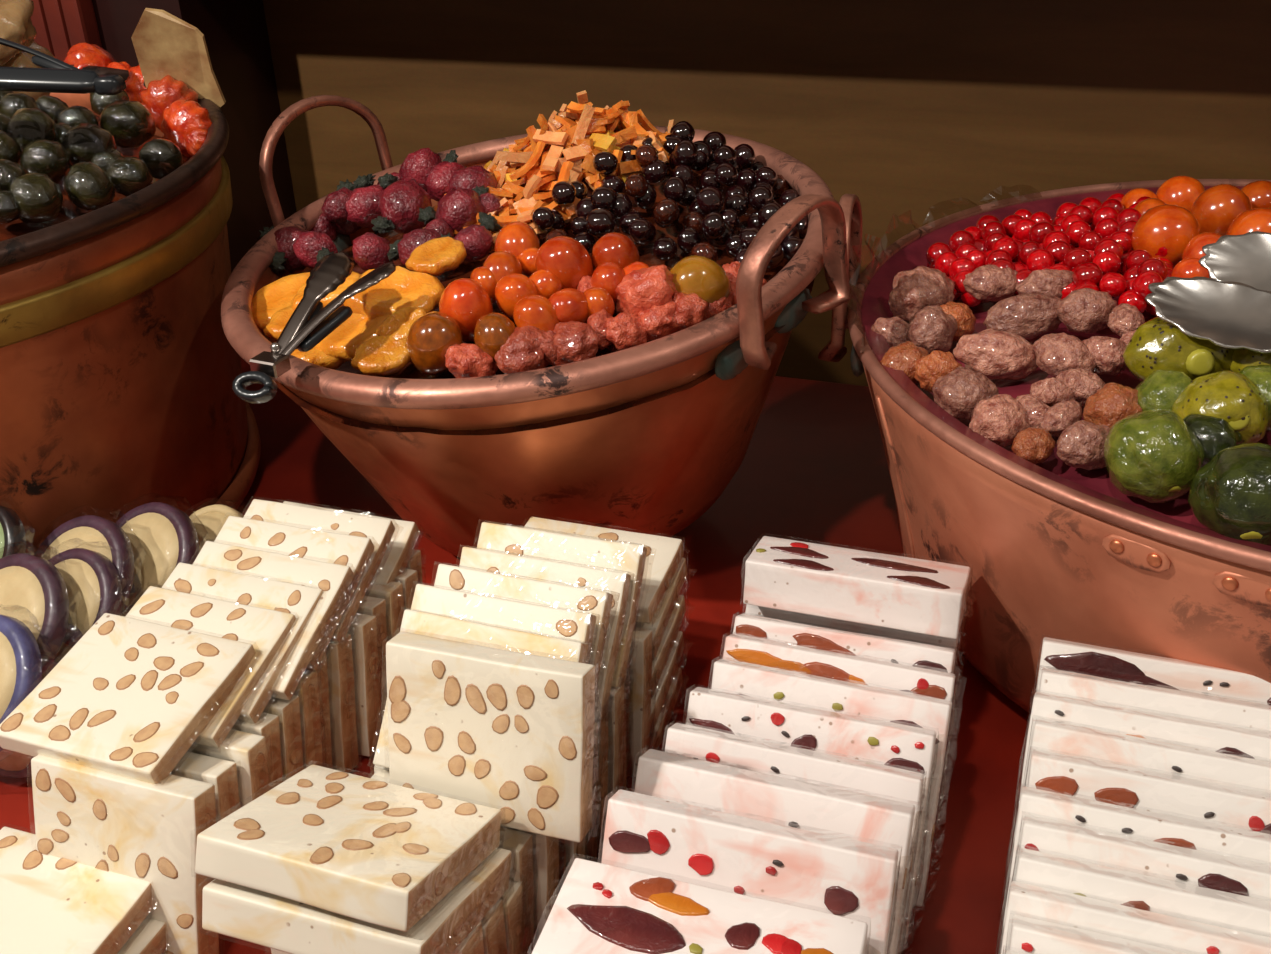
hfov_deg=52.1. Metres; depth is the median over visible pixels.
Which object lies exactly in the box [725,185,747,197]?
cherry
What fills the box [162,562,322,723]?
slice
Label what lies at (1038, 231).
cherry
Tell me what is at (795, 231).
cherry
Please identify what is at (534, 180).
strip
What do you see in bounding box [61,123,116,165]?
fruit
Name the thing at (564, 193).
cherry
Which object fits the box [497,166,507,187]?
strip
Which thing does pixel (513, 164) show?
strip
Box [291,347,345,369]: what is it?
slice
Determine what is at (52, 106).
fruit
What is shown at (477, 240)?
plum
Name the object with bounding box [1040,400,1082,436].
date
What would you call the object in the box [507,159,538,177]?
strip
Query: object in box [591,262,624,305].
candied kumquat
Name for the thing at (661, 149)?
strip
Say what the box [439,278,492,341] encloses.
candied kumquat
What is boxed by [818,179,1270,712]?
basin
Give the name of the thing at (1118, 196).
cherry
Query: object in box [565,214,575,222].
strip
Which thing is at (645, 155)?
cherry
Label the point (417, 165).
plum
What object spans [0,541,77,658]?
candy
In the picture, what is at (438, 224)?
plum
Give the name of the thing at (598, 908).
slice
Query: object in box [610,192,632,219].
cherry
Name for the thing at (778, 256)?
cherry
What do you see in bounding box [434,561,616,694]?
slice
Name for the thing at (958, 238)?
cherry
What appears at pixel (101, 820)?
slice
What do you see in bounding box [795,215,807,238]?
cherry
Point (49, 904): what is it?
slice
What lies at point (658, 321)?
peel
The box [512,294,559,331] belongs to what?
candied kumquat
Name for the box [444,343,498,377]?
fruit
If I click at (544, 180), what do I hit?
strip
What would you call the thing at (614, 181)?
cherry
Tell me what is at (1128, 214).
cherry
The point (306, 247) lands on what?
plum
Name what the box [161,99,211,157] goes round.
candied clementine
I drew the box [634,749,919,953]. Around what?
slice
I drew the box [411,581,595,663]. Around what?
slice
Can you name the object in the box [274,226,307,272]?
plum
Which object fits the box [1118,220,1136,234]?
cherry
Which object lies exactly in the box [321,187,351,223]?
plum
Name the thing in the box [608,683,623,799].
slice
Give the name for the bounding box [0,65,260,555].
copper pot
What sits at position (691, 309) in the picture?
peel
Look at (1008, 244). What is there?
cherry
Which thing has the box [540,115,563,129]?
strip
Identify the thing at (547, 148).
strip
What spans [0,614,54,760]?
paste
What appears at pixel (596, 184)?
strip
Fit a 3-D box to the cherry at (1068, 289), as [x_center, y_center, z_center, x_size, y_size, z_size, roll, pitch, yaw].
[0.264,-0.113,0.793,0.018,0.017,0.017,-11,30,-15]
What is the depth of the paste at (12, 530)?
0.80 m
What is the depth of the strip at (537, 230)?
0.84 m
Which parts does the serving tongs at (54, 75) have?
arm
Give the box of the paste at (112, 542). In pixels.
[34,508,145,607]
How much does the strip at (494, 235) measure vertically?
0.010 m
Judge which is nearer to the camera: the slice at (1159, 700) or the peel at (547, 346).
the slice at (1159, 700)
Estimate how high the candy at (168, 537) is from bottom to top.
0.072 m
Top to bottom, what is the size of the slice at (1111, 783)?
0.105 m
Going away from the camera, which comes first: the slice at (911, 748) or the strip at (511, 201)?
the slice at (911, 748)
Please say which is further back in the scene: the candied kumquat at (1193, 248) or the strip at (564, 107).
the strip at (564, 107)
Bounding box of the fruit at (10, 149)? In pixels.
[0,130,21,162]
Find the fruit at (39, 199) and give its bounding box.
[8,172,62,222]
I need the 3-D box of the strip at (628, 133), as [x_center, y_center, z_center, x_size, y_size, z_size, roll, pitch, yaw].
[-0.013,-0.231,0.887,0.031,0.016,0.007,-11,30,-15]
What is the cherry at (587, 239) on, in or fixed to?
on the copper pot at (645, 438)
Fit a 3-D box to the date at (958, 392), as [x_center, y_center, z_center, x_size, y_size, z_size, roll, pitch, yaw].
[0.180,-0.044,0.709,0.030,0.028,0.035,-21,34,-30]
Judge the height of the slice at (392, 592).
0.086 m
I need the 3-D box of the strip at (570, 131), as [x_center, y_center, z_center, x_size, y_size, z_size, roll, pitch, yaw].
[-0.047,-0.233,0.891,0.023,0.018,0.006,-1,29,2]
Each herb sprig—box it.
[257,226,273,238]
[269,251,287,274]
[316,247,333,261]
[336,179,357,190]
[353,173,375,187]
[371,216,394,233]
[378,173,397,188]
[387,238,402,261]
[418,206,435,224]
[441,233,453,237]
[443,150,458,161]
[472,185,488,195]
[478,212,501,231]
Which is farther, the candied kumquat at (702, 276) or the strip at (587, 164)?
the strip at (587, 164)
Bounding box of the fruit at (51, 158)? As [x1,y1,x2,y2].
[20,139,69,179]
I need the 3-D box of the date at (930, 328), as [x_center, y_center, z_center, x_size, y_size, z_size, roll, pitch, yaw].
[0.177,-0.087,0.779,0.028,0.031,0.035,14,33,27]
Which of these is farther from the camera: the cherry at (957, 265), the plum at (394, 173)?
the plum at (394, 173)
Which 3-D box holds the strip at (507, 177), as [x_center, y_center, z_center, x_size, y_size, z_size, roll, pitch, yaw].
[-0.093,-0.201,0.911,0.008,0.027,0.027,-26,37,-36]
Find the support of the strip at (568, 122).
in the copper pot at (645, 438)
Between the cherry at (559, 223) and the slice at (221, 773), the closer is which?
the slice at (221, 773)
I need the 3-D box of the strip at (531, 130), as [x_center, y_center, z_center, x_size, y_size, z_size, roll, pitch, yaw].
[-0.070,-0.224,0.899,0.010,0.034,0.024,-4,29,-3]
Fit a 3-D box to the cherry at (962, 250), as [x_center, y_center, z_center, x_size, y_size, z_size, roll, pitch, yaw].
[0.224,-0.149,0.876,0.017,0.016,0.016,20,36,34]
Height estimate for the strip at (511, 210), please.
0.007 m
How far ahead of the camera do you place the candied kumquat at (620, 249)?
0.79 m
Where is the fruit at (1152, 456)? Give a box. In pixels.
[1104,409,1204,503]
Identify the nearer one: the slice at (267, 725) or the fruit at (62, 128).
the slice at (267, 725)
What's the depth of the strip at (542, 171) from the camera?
0.88 m
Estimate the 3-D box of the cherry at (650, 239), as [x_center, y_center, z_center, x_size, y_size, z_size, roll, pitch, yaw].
[0.005,-0.157,0.835,0.016,0.015,0.016,-5,29,-6]
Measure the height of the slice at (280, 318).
0.019 m
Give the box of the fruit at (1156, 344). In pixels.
[1122,317,1233,381]
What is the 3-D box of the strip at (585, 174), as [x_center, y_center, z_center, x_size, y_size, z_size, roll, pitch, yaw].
[-0.025,-0.207,0.882,0.021,0.007,0.011,-27,38,-37]
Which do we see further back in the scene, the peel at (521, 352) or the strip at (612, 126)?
the strip at (612, 126)
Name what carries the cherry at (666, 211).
on the copper pot at (645, 438)
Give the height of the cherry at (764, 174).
0.015 m
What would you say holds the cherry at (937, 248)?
on the cherry
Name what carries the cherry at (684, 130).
in the copper pot at (645, 438)
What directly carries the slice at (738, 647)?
on the tablecloth
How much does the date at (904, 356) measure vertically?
0.026 m
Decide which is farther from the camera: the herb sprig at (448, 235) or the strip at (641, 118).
the strip at (641, 118)
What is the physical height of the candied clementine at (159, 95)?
0.044 m
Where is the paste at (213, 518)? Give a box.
[189,500,243,551]
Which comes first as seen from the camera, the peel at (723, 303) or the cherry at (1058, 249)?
the peel at (723, 303)
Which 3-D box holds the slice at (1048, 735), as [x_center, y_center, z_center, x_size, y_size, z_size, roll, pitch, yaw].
[0.235,0.173,0.576,0.129,0.105,0.062,8,31,18]
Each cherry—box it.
[532,207,554,230]
[544,229,568,242]
[547,209,564,232]
[551,181,576,205]
[570,216,590,235]
[571,180,587,198]
[574,232,595,253]
[575,197,593,217]
[586,208,614,236]
[590,186,617,210]
[593,151,617,174]
[596,224,620,238]
[601,174,624,192]
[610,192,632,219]
[619,144,637,161]
[619,211,641,234]
[625,174,648,197]
[628,218,651,240]
[633,222,655,244]
[634,184,656,208]
[635,145,658,167]
[641,159,667,184]
[642,137,658,153]
[653,199,678,224]
[653,212,679,227]
[653,237,676,260]
[663,134,681,155]
[663,177,686,202]
[669,151,690,169]
[670,121,694,140]
[670,164,693,183]
[674,140,697,166]
[677,227,700,252]
[679,184,698,206]
[682,211,703,235]
[688,198,706,216]
[690,242,717,261]
[691,150,708,170]
[693,140,712,160]
[697,186,723,213]
[698,170,721,189]
[701,212,725,238]
[703,131,726,156]
[706,222,734,247]
[707,162,722,185]
[712,145,735,164]
[714,163,737,185]
[719,208,739,230]
[724,193,748,216]
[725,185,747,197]
[725,234,742,256]
[733,161,739,171]
[734,144,755,168]
[734,168,755,193]
[734,248,746,261]
[739,226,759,247]
[746,211,760,228]
[749,161,763,170]
[749,186,772,210]
[752,182,773,195]
[755,167,777,186]
[758,202,780,227]
[766,245,784,269]
[773,174,789,198]
[779,189,799,206]
[780,226,799,244]
[781,236,802,260]
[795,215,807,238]
[926,242,951,264]
[934,251,958,276]
[948,230,974,251]
[948,257,976,278]
[949,276,960,300]
[953,270,971,293]
[955,243,977,257]
[961,292,982,306]
[964,226,982,239]
[965,249,986,266]
[975,239,984,250]
[976,215,1000,229]
[982,221,1005,241]
[984,232,1005,250]
[985,249,1011,264]
[989,258,1015,270]
[992,237,1018,259]
[1001,214,1022,236]
[1012,253,1019,262]
[1013,218,1035,240]
[1014,209,1031,217]
[1014,262,1024,270]
[1015,239,1023,249]
[1015,269,1031,294]
[1019,241,1041,264]
[1026,249,1054,270]
[1028,222,1055,243]
[1029,211,1052,224]
[1042,231,1070,248]
[1045,241,1071,263]
[1049,264,1070,270]
[1053,216,1065,224]
[1053,225,1060,230]
[1056,202,1076,217]
[1060,214,1083,231]
[1061,281,1075,298]
[1063,248,1092,269]
[1065,220,1090,246]
[1068,205,1092,224]
[1072,262,1103,285]
[1072,282,1099,290]
[1078,232,1102,250]
[1079,197,1101,214]
[1092,206,1118,225]
[1092,251,1120,274]
[1094,238,1122,259]
[1095,218,1119,237]
[1099,199,1123,212]
[1099,272,1126,296]
[1106,193,1123,200]
[1109,231,1132,253]
[1116,208,1141,225]
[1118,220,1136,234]
[1118,290,1146,312]
[1120,252,1130,274]
[1122,261,1127,275]
[1123,266,1137,278]
[1125,276,1136,290]
[1126,249,1151,268]
[1132,270,1162,300]
[1136,196,1149,201]
[1137,258,1167,279]
[1145,303,1155,315]
[1155,247,1167,256]
[1158,258,1173,266]
[1162,260,1173,268]
[1163,267,1172,280]
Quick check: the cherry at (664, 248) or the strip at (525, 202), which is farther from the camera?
the strip at (525, 202)
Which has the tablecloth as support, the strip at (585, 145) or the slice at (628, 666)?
the slice at (628, 666)
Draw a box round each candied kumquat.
[405,311,462,375]
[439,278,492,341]
[470,266,496,302]
[474,313,515,361]
[483,251,522,281]
[494,221,539,256]
[495,273,538,319]
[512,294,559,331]
[517,247,538,276]
[529,270,562,298]
[535,236,593,288]
[549,288,588,322]
[583,287,614,316]
[591,232,639,268]
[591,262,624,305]
[623,261,649,275]
[670,255,730,302]
[1121,188,1156,208]
[1131,204,1200,266]
[1134,198,1165,214]
[1156,175,1204,211]
[1171,257,1208,277]
[1182,232,1221,259]
[1191,184,1252,235]
[1226,208,1270,234]
[1240,180,1270,208]
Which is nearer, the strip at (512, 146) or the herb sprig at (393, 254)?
the herb sprig at (393, 254)
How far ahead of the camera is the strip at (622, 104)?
0.89 m
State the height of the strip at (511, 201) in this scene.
0.024 m
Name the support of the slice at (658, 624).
on the slice at (669, 637)
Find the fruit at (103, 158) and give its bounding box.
[91,148,122,171]
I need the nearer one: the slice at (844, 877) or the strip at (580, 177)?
the slice at (844, 877)
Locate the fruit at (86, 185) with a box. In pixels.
[63,162,114,210]
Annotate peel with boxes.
[494,326,548,373]
[538,330,556,365]
[553,321,598,365]
[577,275,591,291]
[587,309,611,349]
[606,312,647,349]
[615,264,676,315]
[638,300,680,340]
[672,292,710,331]
[708,291,733,316]
[722,261,740,304]
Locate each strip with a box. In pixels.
[476,213,530,226]
[484,160,491,168]
[486,153,499,169]
[487,186,513,196]
[488,197,508,214]
[490,231,498,242]
[491,163,497,170]
[494,171,500,182]
[494,206,510,233]
[496,151,509,172]
[496,151,531,162]
[496,188,512,199]
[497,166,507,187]
[501,173,512,188]
[502,180,534,198]
[505,208,516,213]
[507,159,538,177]
[508,144,517,171]
[508,176,527,185]
[508,199,516,214]
[509,141,545,179]
[510,151,532,166]
[512,197,537,213]
[513,128,536,151]
[514,137,528,144]
[514,191,523,201]
[517,144,550,153]
[517,201,559,212]
[517,209,534,221]
[523,174,541,198]
[524,143,531,151]
[526,125,540,166]
[526,165,552,179]
[526,180,557,191]
[531,199,543,209]
[532,129,567,144]
[532,191,551,199]
[533,174,555,191]
[534,228,545,234]
[537,114,547,134]
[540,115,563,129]
[540,151,555,174]
[541,197,552,206]
[542,145,563,170]
[546,206,567,231]
[547,110,556,122]
[547,122,556,131]
[552,146,570,180]
[554,115,576,128]
[555,124,577,147]
[556,158,581,171]
[557,161,573,182]
[558,112,578,119]
[559,104,566,112]
[562,146,586,161]
[565,196,586,216]
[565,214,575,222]
[567,101,592,112]
[568,139,593,148]
[568,169,578,182]
[576,90,588,103]
[576,169,585,180]
[577,107,604,118]
[577,118,605,134]
[578,141,601,186]
[580,153,605,175]
[582,171,593,177]
[585,133,622,155]
[585,176,593,189]
[589,133,616,151]
[591,108,623,118]
[594,172,604,189]
[597,116,614,125]
[599,150,622,186]
[602,116,619,134]
[605,101,629,113]
[605,123,620,129]
[606,129,613,134]
[609,125,637,143]
[610,145,620,152]
[612,100,648,137]
[615,139,630,146]
[615,151,668,178]
[616,169,625,181]
[618,154,662,173]
[627,111,637,143]
[631,144,641,154]
[633,136,644,144]
[637,109,662,135]
[647,131,660,141]
[648,131,662,152]
[658,147,667,155]
[659,133,669,144]
[668,119,674,132]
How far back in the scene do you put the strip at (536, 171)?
0.89 m
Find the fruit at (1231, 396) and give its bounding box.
[1172,370,1268,442]
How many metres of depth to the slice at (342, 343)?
0.78 m
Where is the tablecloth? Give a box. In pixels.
[0,358,1030,953]
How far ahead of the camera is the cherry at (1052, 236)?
0.85 m
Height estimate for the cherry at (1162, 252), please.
0.018 m
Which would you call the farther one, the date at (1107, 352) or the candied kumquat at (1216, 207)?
the candied kumquat at (1216, 207)
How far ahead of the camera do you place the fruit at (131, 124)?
0.90 m
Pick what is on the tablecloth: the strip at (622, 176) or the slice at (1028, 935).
the slice at (1028, 935)
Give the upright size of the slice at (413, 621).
0.067 m
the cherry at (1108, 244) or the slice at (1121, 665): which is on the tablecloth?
the slice at (1121, 665)
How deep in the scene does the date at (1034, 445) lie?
0.66 m
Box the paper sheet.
[131,8,225,107]
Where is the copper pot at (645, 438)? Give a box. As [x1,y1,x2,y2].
[221,95,850,557]
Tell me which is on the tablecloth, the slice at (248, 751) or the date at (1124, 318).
the slice at (248, 751)
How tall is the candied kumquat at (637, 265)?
0.026 m
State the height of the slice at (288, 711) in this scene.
0.086 m
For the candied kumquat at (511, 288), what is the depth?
0.77 m
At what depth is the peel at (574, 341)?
0.74 m
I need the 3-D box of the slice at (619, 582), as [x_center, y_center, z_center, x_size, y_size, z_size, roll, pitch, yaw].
[-0.051,0.079,0.661,0.098,0.067,0.057,8,30,17]
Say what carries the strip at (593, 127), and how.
in the copper pot at (645, 438)
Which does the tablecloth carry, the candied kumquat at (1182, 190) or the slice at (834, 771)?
the slice at (834, 771)
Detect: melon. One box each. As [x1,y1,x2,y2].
[0,0,36,65]
[0,41,54,100]
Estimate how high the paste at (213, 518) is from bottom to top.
0.058 m
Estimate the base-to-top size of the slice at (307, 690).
0.086 m
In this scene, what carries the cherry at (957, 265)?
on the cherry at (957, 295)
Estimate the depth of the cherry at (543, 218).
0.84 m
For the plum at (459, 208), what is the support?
in the copper pot at (645, 438)
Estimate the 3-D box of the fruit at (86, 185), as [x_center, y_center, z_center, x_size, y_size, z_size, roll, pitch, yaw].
[-0.346,-0.184,0.822,0.030,0.030,0.029,14,33,27]
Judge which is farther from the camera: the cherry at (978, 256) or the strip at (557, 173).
the strip at (557, 173)
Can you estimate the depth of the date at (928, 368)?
0.73 m
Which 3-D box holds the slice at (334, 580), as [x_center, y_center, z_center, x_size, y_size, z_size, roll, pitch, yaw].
[-0.206,0.075,0.693,0.100,0.041,0.080,8,31,18]
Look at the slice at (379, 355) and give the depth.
0.76 m
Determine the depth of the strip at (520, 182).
0.89 m
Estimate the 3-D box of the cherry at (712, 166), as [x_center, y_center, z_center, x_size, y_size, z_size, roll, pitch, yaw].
[0.058,-0.210,0.902,0.017,0.017,0.018,-24,36,-35]
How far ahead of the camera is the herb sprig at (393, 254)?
0.85 m
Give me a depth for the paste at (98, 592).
0.78 m
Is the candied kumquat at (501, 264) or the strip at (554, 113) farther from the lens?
the strip at (554, 113)
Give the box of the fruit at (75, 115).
[57,105,98,126]
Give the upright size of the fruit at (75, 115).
0.025 m
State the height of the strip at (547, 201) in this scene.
0.012 m
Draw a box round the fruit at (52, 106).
[36,95,68,123]
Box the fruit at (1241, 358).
[1230,348,1270,371]
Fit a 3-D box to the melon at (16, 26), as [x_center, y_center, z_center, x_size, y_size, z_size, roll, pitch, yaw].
[-0.486,-0.332,0.954,0.087,0.059,0.062,1,29,5]
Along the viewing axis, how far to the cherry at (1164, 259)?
0.80 m
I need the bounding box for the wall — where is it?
[263,0,1270,385]
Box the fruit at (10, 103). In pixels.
[0,93,40,118]
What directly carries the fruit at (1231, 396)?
in the basin
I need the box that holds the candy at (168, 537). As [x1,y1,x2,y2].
[116,496,208,614]
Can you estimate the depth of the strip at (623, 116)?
0.90 m
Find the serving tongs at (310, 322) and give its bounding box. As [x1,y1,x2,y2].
[232,252,395,403]
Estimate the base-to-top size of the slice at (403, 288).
0.029 m
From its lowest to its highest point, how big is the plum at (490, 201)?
0.019 m
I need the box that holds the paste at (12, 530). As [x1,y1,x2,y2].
[0,505,33,558]
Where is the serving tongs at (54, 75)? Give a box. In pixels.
[0,38,125,94]
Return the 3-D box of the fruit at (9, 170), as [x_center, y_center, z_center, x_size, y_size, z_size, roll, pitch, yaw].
[-0.391,-0.184,0.805,0.027,0.026,0.028,-7,29,-8]
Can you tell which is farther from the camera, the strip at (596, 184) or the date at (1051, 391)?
the strip at (596, 184)
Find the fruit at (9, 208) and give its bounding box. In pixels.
[0,190,19,222]
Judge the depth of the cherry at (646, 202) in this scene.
0.86 m
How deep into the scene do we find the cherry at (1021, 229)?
0.89 m
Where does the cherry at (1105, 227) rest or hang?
in the basin
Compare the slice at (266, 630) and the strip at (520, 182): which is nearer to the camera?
the slice at (266, 630)
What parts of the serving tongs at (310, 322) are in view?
hinge plate, arm, arm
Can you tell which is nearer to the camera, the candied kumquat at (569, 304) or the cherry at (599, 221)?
the candied kumquat at (569, 304)
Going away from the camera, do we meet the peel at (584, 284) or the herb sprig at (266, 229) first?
the peel at (584, 284)
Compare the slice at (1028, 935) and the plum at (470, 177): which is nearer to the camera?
the slice at (1028, 935)
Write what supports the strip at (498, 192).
in the copper pot at (645, 438)
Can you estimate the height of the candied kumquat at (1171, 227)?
0.041 m
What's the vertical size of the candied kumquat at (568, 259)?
0.042 m
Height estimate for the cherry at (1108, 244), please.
0.017 m
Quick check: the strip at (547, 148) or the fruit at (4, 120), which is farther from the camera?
the strip at (547, 148)
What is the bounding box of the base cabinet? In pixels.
[30,0,296,272]
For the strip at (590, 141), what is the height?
0.014 m
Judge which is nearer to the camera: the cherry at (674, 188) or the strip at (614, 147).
the cherry at (674, 188)
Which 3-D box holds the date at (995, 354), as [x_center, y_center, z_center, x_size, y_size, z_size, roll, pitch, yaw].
[0.203,-0.069,0.733,0.047,0.028,0.028,6,30,15]
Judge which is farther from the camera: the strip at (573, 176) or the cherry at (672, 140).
the cherry at (672, 140)
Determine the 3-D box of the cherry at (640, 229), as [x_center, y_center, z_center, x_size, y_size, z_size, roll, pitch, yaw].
[0.003,-0.157,0.825,0.015,0.014,0.015,-8,30,-11]
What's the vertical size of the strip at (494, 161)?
0.024 m
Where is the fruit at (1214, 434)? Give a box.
[1183,414,1242,466]
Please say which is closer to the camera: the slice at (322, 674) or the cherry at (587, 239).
the slice at (322, 674)
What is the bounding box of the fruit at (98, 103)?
[89,90,129,114]
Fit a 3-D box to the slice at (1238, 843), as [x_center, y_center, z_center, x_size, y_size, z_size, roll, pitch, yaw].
[0.217,0.194,0.536,0.129,0.105,0.062,8,30,17]
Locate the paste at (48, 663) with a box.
[41,655,57,679]
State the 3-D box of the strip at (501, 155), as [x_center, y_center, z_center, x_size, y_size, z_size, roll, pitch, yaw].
[-0.083,-0.223,0.904,0.034,0.010,0.008,19,35,33]
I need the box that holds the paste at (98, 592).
[48,541,131,662]
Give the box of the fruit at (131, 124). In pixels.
[99,100,155,147]
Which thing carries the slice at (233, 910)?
on the slice at (493, 924)
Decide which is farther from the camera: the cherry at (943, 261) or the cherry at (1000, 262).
the cherry at (943, 261)
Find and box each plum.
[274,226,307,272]
[293,231,337,268]
[311,213,336,240]
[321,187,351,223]
[346,184,383,227]
[352,232,393,270]
[377,172,399,184]
[378,179,432,233]
[398,229,440,265]
[399,148,442,191]
[425,161,465,201]
[425,217,453,236]
[435,187,484,236]
[448,165,497,191]
[454,224,492,261]
[479,193,503,215]
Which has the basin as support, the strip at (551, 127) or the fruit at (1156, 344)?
the fruit at (1156, 344)
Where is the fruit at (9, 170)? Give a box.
[0,159,24,189]
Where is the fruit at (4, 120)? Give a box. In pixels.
[0,114,9,131]
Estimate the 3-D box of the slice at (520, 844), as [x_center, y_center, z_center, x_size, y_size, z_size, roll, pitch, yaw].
[-0.088,0.194,0.594,0.096,0.090,0.029,8,31,17]
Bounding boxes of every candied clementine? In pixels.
[64,42,116,68]
[107,62,131,69]
[125,65,145,102]
[139,75,197,132]
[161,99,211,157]
[185,128,207,155]
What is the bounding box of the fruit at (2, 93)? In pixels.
[0,91,13,98]
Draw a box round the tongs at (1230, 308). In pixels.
[1145,231,1270,353]
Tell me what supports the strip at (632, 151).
on the cherry at (626, 156)
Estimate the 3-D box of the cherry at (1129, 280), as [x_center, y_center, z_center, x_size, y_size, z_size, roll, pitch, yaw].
[0.298,-0.111,0.774,0.018,0.017,0.018,-1,29,2]
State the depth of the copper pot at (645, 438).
0.78 m
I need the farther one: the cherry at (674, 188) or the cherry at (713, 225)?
the cherry at (674, 188)
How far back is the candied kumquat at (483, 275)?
0.79 m
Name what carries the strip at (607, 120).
in the copper pot at (645, 438)
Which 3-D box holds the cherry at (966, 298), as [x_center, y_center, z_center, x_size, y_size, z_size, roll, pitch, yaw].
[0.215,-0.116,0.829,0.014,0.016,0.016,5,30,13]
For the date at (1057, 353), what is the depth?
0.70 m
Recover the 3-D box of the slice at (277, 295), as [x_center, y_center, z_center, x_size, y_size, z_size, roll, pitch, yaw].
[-0.232,-0.116,0.871,0.057,0.032,0.051,-23,35,-33]
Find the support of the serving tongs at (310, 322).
on the copper pot at (645, 438)
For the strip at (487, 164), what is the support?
in the copper pot at (645, 438)
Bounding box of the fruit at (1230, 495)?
[1188,443,1270,545]
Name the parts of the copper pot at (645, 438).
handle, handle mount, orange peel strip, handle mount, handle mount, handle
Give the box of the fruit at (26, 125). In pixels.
[6,108,57,152]
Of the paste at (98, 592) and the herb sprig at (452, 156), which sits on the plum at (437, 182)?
the herb sprig at (452, 156)
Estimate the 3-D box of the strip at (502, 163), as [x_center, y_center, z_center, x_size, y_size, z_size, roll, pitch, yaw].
[-0.093,-0.222,0.922,0.007,0.016,0.016,12,32,23]
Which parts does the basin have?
handle, handle mount, lip plate, lip plate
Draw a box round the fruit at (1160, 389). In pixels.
[1135,369,1191,410]
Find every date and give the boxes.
[871,316,908,346]
[880,341,928,383]
[888,266,954,320]
[906,304,957,353]
[914,350,961,392]
[932,366,998,419]
[941,301,975,341]
[953,329,1037,379]
[963,265,1017,301]
[969,394,1029,447]
[983,293,1061,338]
[1011,427,1054,463]
[1015,269,1072,298]
[1016,394,1049,428]
[1030,377,1076,406]
[1032,332,1096,376]
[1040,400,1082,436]
[1056,368,1104,404]
[1057,288,1116,333]
[1057,420,1109,469]
[1082,336,1126,374]
[1083,382,1142,427]
[1107,303,1144,336]
[1119,330,1135,345]
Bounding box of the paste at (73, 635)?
[54,623,82,658]
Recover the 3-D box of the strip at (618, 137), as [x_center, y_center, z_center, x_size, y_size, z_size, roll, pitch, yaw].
[-0.022,-0.223,0.881,0.031,0.015,0.008,-23,36,-33]
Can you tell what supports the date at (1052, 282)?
on the basin
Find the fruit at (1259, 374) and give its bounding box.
[1238,365,1270,431]
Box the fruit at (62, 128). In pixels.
[56,123,71,142]
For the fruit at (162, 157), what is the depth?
0.88 m
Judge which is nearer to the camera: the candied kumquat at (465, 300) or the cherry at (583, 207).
the candied kumquat at (465, 300)
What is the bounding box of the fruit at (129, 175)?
[106,157,152,196]
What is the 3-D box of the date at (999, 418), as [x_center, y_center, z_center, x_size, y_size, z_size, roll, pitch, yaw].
[0.191,-0.029,0.682,0.034,0.026,0.028,-9,30,-12]
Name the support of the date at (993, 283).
in the basin
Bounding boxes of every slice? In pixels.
[0,613,254,783]
[0,826,151,953]
[31,755,218,953]
[117,918,165,953]
[125,586,295,747]
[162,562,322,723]
[170,751,239,822]
[188,729,269,807]
[192,541,353,699]
[195,765,500,931]
[202,848,510,953]
[214,516,374,669]
[232,712,282,789]
[243,499,394,642]
[252,272,309,330]
[263,305,331,340]
[263,695,303,781]
[271,921,483,953]
[283,501,419,584]
[291,271,361,309]
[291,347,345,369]
[293,669,322,768]
[315,313,389,361]
[316,651,332,768]
[326,633,358,772]
[343,266,444,318]
[347,613,380,756]
[351,335,410,375]
[356,596,386,724]
[364,581,403,641]
[371,769,558,946]
[373,608,587,767]
[374,765,559,891]
[376,306,426,339]
[386,631,594,841]
[395,569,417,610]
[405,237,466,275]
[405,549,422,583]
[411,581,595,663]
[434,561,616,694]
[459,545,633,720]
[477,519,646,689]
[481,899,506,953]
[497,827,533,953]
[500,880,526,953]
[525,517,682,622]
[532,858,870,953]
[559,839,565,889]
[565,837,584,876]
[585,722,597,861]
[594,708,607,854]
[601,789,901,953]
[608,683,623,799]
[623,671,626,789]
[626,652,629,778]
[628,627,651,776]
[634,557,686,657]
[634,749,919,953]
[650,631,684,732]
[650,667,682,749]
[651,595,688,695]
[665,723,926,953]
[686,687,938,943]
[711,659,953,906]
[723,633,958,874]
[733,613,957,820]
[740,536,972,641]
[745,604,961,792]
[996,786,1270,953]
[997,881,1270,953]
[998,690,1270,919]
[998,718,1270,949]
[1002,946,1022,953]
[1005,911,1185,953]
[1007,812,1270,905]
[1010,637,1270,851]
[1012,845,1270,936]
[1025,749,1270,833]
[1036,667,1270,732]
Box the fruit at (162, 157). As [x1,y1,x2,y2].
[139,138,182,178]
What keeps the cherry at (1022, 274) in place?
in the basin
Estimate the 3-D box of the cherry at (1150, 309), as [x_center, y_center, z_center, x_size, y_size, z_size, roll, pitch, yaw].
[0.308,-0.103,0.764,0.017,0.018,0.017,-24,36,-34]
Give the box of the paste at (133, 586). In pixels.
[130,583,134,592]
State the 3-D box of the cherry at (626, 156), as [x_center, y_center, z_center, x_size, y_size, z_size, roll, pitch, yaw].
[-0.004,-0.218,0.883,0.016,0.016,0.016,24,38,38]
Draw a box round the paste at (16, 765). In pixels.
[0,749,33,777]
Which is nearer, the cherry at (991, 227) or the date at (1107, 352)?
the date at (1107, 352)
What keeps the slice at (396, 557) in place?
on the slice at (372, 606)
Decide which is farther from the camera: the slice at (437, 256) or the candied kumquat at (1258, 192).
the candied kumquat at (1258, 192)
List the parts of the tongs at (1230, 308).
scalloped blade, scalloped blade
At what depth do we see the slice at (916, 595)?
0.70 m

